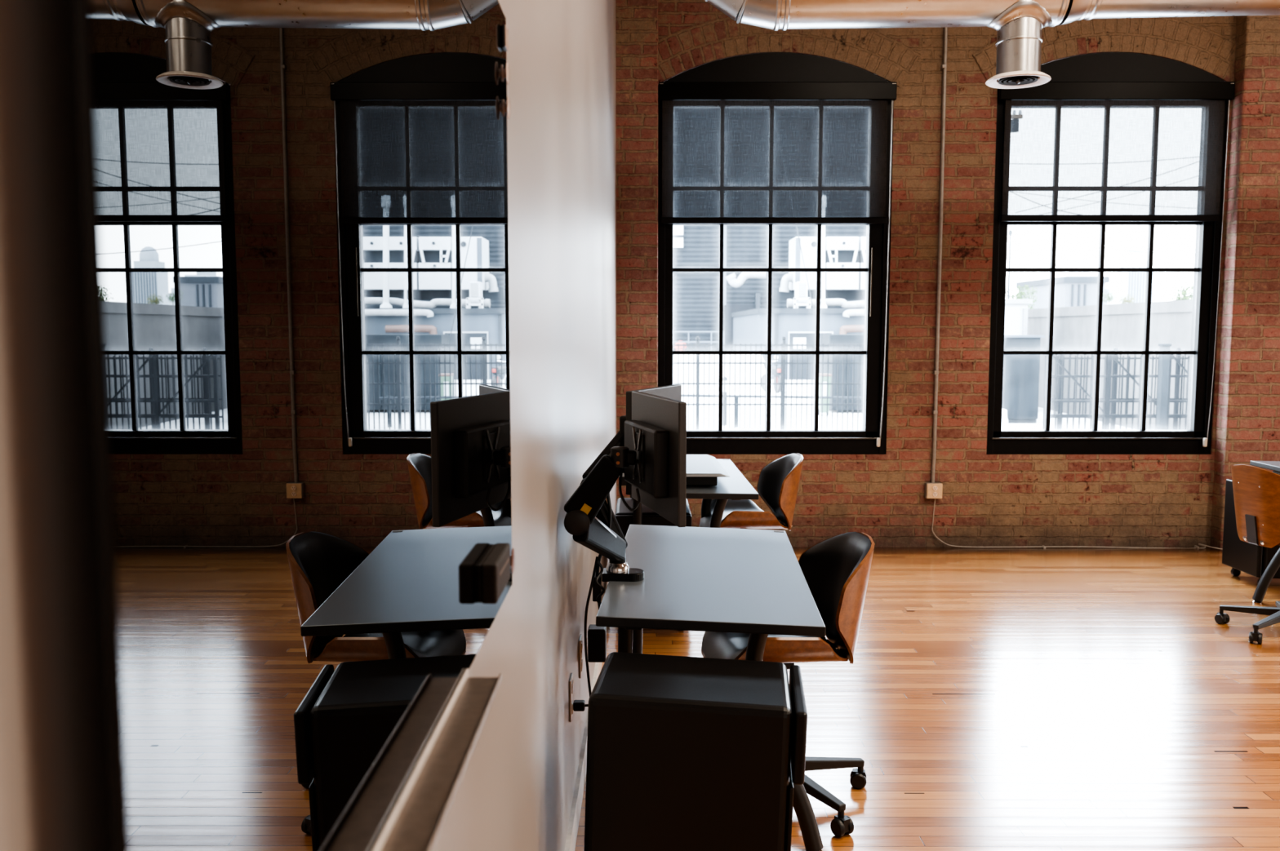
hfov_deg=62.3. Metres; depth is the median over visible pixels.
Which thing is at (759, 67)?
window
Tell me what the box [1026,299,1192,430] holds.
wall
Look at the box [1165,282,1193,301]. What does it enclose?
tree
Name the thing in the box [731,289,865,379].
annex building
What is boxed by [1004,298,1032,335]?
shed
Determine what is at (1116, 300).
tree
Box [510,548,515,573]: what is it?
pin
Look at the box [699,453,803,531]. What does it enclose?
office chair
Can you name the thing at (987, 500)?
wall
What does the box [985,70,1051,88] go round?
diffuser
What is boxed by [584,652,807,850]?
base cabinet
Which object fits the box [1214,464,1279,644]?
office chair
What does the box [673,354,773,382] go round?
wall
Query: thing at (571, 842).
baseboard
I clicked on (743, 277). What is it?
duct
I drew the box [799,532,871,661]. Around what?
chair back
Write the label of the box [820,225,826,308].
vent stack
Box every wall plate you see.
[568,673,573,722]
[578,634,582,678]
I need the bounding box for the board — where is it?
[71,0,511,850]
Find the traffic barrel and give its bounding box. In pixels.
[1001,408,1008,430]
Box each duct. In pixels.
[704,0,1279,88]
[725,271,766,287]
[779,273,793,292]
[786,298,864,308]
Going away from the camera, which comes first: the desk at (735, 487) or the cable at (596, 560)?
the cable at (596, 560)
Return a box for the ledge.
[371,668,502,850]
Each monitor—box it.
[619,384,681,495]
[624,391,686,527]
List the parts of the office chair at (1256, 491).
leg, leg, leg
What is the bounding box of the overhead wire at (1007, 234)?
[1007,234,1195,255]
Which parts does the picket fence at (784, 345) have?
post, rail, rail, rail, rail, post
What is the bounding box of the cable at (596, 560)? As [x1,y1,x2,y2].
[584,556,598,697]
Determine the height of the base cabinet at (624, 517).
0.554 m
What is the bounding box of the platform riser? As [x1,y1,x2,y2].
[618,454,730,485]
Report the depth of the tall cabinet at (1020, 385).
23.99 m
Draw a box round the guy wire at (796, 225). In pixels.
[795,225,821,347]
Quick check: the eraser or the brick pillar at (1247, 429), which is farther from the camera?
the brick pillar at (1247, 429)
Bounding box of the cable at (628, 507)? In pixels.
[618,470,640,511]
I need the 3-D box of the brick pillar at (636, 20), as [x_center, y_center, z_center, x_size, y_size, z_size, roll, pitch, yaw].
[-0.148,-1.347,6.555,0.514,4.320,0.140,0,5,0]
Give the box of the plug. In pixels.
[573,700,588,711]
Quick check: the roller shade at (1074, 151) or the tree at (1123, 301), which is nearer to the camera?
the roller shade at (1074, 151)
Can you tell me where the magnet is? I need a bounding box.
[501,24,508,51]
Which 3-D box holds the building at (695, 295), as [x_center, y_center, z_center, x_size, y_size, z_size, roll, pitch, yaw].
[1.805,-14.950,66.211,31.300,23.471,15.400,0,5,0]
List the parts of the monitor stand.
arm, arm, arm, edge trim, arm, edge trim, post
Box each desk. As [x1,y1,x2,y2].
[595,524,826,850]
[630,459,758,528]
[1249,461,1279,604]
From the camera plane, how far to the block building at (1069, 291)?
119.13 m
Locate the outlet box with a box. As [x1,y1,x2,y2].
[924,482,942,498]
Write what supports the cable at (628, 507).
hanging from the monitor stand
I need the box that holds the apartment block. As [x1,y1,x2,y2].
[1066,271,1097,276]
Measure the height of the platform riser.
0.064 m
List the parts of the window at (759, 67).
sash, arch panel, sill, sash rod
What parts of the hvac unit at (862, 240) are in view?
brace frame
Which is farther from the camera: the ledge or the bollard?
the bollard
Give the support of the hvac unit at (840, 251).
on the annex building at (797, 326)
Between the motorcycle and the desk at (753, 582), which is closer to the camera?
the desk at (753, 582)
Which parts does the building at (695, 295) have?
corner trim, loading door, door post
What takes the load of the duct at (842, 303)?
on the annex building at (797, 326)
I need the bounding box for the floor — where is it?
[574,546,1279,850]
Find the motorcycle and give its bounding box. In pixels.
[757,355,780,393]
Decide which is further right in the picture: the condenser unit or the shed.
the shed
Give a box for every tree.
[1005,284,1037,309]
[1102,289,1115,304]
[1104,288,1121,304]
[1118,293,1135,303]
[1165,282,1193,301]
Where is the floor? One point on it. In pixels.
(989, 699)
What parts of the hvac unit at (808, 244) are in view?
corner panel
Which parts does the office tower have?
crown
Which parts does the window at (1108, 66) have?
sill, arch panel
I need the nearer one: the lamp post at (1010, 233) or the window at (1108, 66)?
the window at (1108, 66)
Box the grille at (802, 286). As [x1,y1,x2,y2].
[799,283,805,297]
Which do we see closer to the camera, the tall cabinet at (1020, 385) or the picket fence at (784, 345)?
the picket fence at (784, 345)
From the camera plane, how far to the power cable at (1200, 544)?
6.76 m
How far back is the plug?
2.82 m
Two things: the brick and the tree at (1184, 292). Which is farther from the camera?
the tree at (1184, 292)
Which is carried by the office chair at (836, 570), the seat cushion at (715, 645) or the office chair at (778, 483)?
the seat cushion at (715, 645)
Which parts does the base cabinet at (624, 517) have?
drawer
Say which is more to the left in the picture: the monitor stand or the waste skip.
the monitor stand
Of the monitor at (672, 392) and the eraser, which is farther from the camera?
the monitor at (672, 392)
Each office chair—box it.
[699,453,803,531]
[701,532,875,837]
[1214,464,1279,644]
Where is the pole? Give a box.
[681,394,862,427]
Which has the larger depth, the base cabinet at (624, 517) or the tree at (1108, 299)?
the tree at (1108, 299)
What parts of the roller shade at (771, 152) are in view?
pull chain, pull chain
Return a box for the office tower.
[1115,246,1154,303]
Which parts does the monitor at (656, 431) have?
mount plate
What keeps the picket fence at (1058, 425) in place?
on the ground
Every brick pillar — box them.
[615,0,657,499]
[1209,14,1279,551]
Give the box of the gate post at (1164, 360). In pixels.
[1155,343,1171,430]
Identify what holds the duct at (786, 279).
attached to the hvac unit at (808, 244)
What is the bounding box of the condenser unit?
[793,281,810,308]
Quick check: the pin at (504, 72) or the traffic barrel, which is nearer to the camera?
the pin at (504, 72)
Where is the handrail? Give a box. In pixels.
[672,331,724,351]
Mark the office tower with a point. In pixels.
(1132, 283)
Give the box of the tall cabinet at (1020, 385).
[1002,335,1044,423]
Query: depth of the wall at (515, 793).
1.35 m
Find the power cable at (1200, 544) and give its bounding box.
[931,498,1222,550]
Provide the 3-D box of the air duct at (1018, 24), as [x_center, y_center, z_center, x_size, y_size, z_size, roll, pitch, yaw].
[2.890,-2.454,4.739,5.452,1.776,0.355,0,5,2]
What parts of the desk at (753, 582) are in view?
leg, under frame, leg, leg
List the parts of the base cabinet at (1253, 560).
drawer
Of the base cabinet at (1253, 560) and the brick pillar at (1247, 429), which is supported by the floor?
the base cabinet at (1253, 560)
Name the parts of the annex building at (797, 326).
door, door frame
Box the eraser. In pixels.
[478,543,510,604]
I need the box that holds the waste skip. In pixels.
[819,334,864,413]
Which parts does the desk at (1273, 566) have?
leg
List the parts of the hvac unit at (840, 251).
brace frame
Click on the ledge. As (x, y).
(415, 823)
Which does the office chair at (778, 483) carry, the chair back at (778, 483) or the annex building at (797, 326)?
the chair back at (778, 483)
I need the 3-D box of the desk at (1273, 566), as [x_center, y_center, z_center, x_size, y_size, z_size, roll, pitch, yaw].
[3.417,0.589,4.986,0.568,0.711,1.146,0,5,0]
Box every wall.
[0,0,617,850]
[657,0,1236,547]
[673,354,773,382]
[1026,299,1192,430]
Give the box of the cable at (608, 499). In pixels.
[595,493,612,609]
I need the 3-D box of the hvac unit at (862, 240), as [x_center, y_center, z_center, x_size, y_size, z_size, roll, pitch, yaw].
[11.975,-7.780,51.147,3.101,2.462,2.460,0,5,0]
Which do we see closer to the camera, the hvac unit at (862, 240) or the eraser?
the eraser
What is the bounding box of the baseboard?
[564,626,607,850]
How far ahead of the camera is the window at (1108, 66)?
6.70 m
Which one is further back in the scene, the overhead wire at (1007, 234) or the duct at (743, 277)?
the duct at (743, 277)
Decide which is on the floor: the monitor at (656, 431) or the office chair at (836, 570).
the office chair at (836, 570)
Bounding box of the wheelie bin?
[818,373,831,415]
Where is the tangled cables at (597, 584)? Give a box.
[595,560,604,605]
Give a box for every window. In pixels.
[657,52,893,454]
[986,52,1227,454]
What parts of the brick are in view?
lid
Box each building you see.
[672,225,866,351]
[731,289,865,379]
[1015,276,1109,309]
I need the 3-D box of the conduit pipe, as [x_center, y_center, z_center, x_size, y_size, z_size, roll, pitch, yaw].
[1.868,-1.293,6.588,0.032,3.332,0.034,0,5,0]
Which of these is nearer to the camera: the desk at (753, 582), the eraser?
the eraser
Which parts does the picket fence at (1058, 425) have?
post, post, rail, rail, rail, rail, post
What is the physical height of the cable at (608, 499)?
0.400 m
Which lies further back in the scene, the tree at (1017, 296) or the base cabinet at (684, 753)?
the tree at (1017, 296)
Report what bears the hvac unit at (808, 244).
on the annex building at (797, 326)
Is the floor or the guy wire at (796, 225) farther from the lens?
the guy wire at (796, 225)
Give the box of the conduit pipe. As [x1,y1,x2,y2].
[930,26,947,483]
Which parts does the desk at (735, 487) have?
leg, leg, leg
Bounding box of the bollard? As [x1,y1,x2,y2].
[722,377,727,426]
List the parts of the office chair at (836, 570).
leg, leg, stem, stem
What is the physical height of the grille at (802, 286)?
0.622 m
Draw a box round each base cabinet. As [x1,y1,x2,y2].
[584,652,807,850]
[614,497,691,631]
[1222,479,1279,584]
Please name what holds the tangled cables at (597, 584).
hanging from the monitor stand
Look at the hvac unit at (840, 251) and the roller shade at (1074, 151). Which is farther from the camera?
the hvac unit at (840, 251)
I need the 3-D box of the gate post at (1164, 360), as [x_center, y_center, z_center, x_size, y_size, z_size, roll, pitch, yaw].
[8.392,-0.358,17.019,0.150,1.910,0.150,0,5,0]
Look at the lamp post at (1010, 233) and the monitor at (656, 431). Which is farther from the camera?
the lamp post at (1010, 233)
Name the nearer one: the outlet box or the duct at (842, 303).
the outlet box
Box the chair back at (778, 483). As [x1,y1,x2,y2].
[757,453,801,528]
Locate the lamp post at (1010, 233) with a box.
[1007,230,1012,299]
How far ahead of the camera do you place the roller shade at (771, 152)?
6.54 m
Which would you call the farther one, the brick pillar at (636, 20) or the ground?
the ground
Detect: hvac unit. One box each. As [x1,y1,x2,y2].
[788,236,816,290]
[820,236,858,290]
[854,236,866,290]
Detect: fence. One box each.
[672,336,863,430]
[1042,347,1190,430]
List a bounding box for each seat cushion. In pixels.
[699,499,786,528]
[701,631,846,659]
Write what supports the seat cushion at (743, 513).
on the office chair at (778, 483)
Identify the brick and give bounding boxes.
[587,624,606,662]
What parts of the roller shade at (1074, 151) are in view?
pull chain, pull chain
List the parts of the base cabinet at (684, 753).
file drawer, drawer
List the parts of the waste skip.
lid, rail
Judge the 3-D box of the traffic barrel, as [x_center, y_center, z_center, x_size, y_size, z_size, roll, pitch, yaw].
[5.157,0.266,15.075,0.220,1.020,0.217,0,5,0]
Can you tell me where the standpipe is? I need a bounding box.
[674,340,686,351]
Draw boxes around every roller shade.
[658,81,897,447]
[998,81,1235,447]
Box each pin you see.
[501,61,509,84]
[502,96,510,119]
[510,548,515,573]
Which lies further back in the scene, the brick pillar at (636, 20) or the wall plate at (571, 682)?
the brick pillar at (636, 20)
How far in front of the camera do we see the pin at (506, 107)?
1.35 m
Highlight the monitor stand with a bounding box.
[564,431,644,601]
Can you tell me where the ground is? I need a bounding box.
[680,379,1136,430]
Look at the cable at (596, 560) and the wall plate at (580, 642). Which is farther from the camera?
the wall plate at (580, 642)

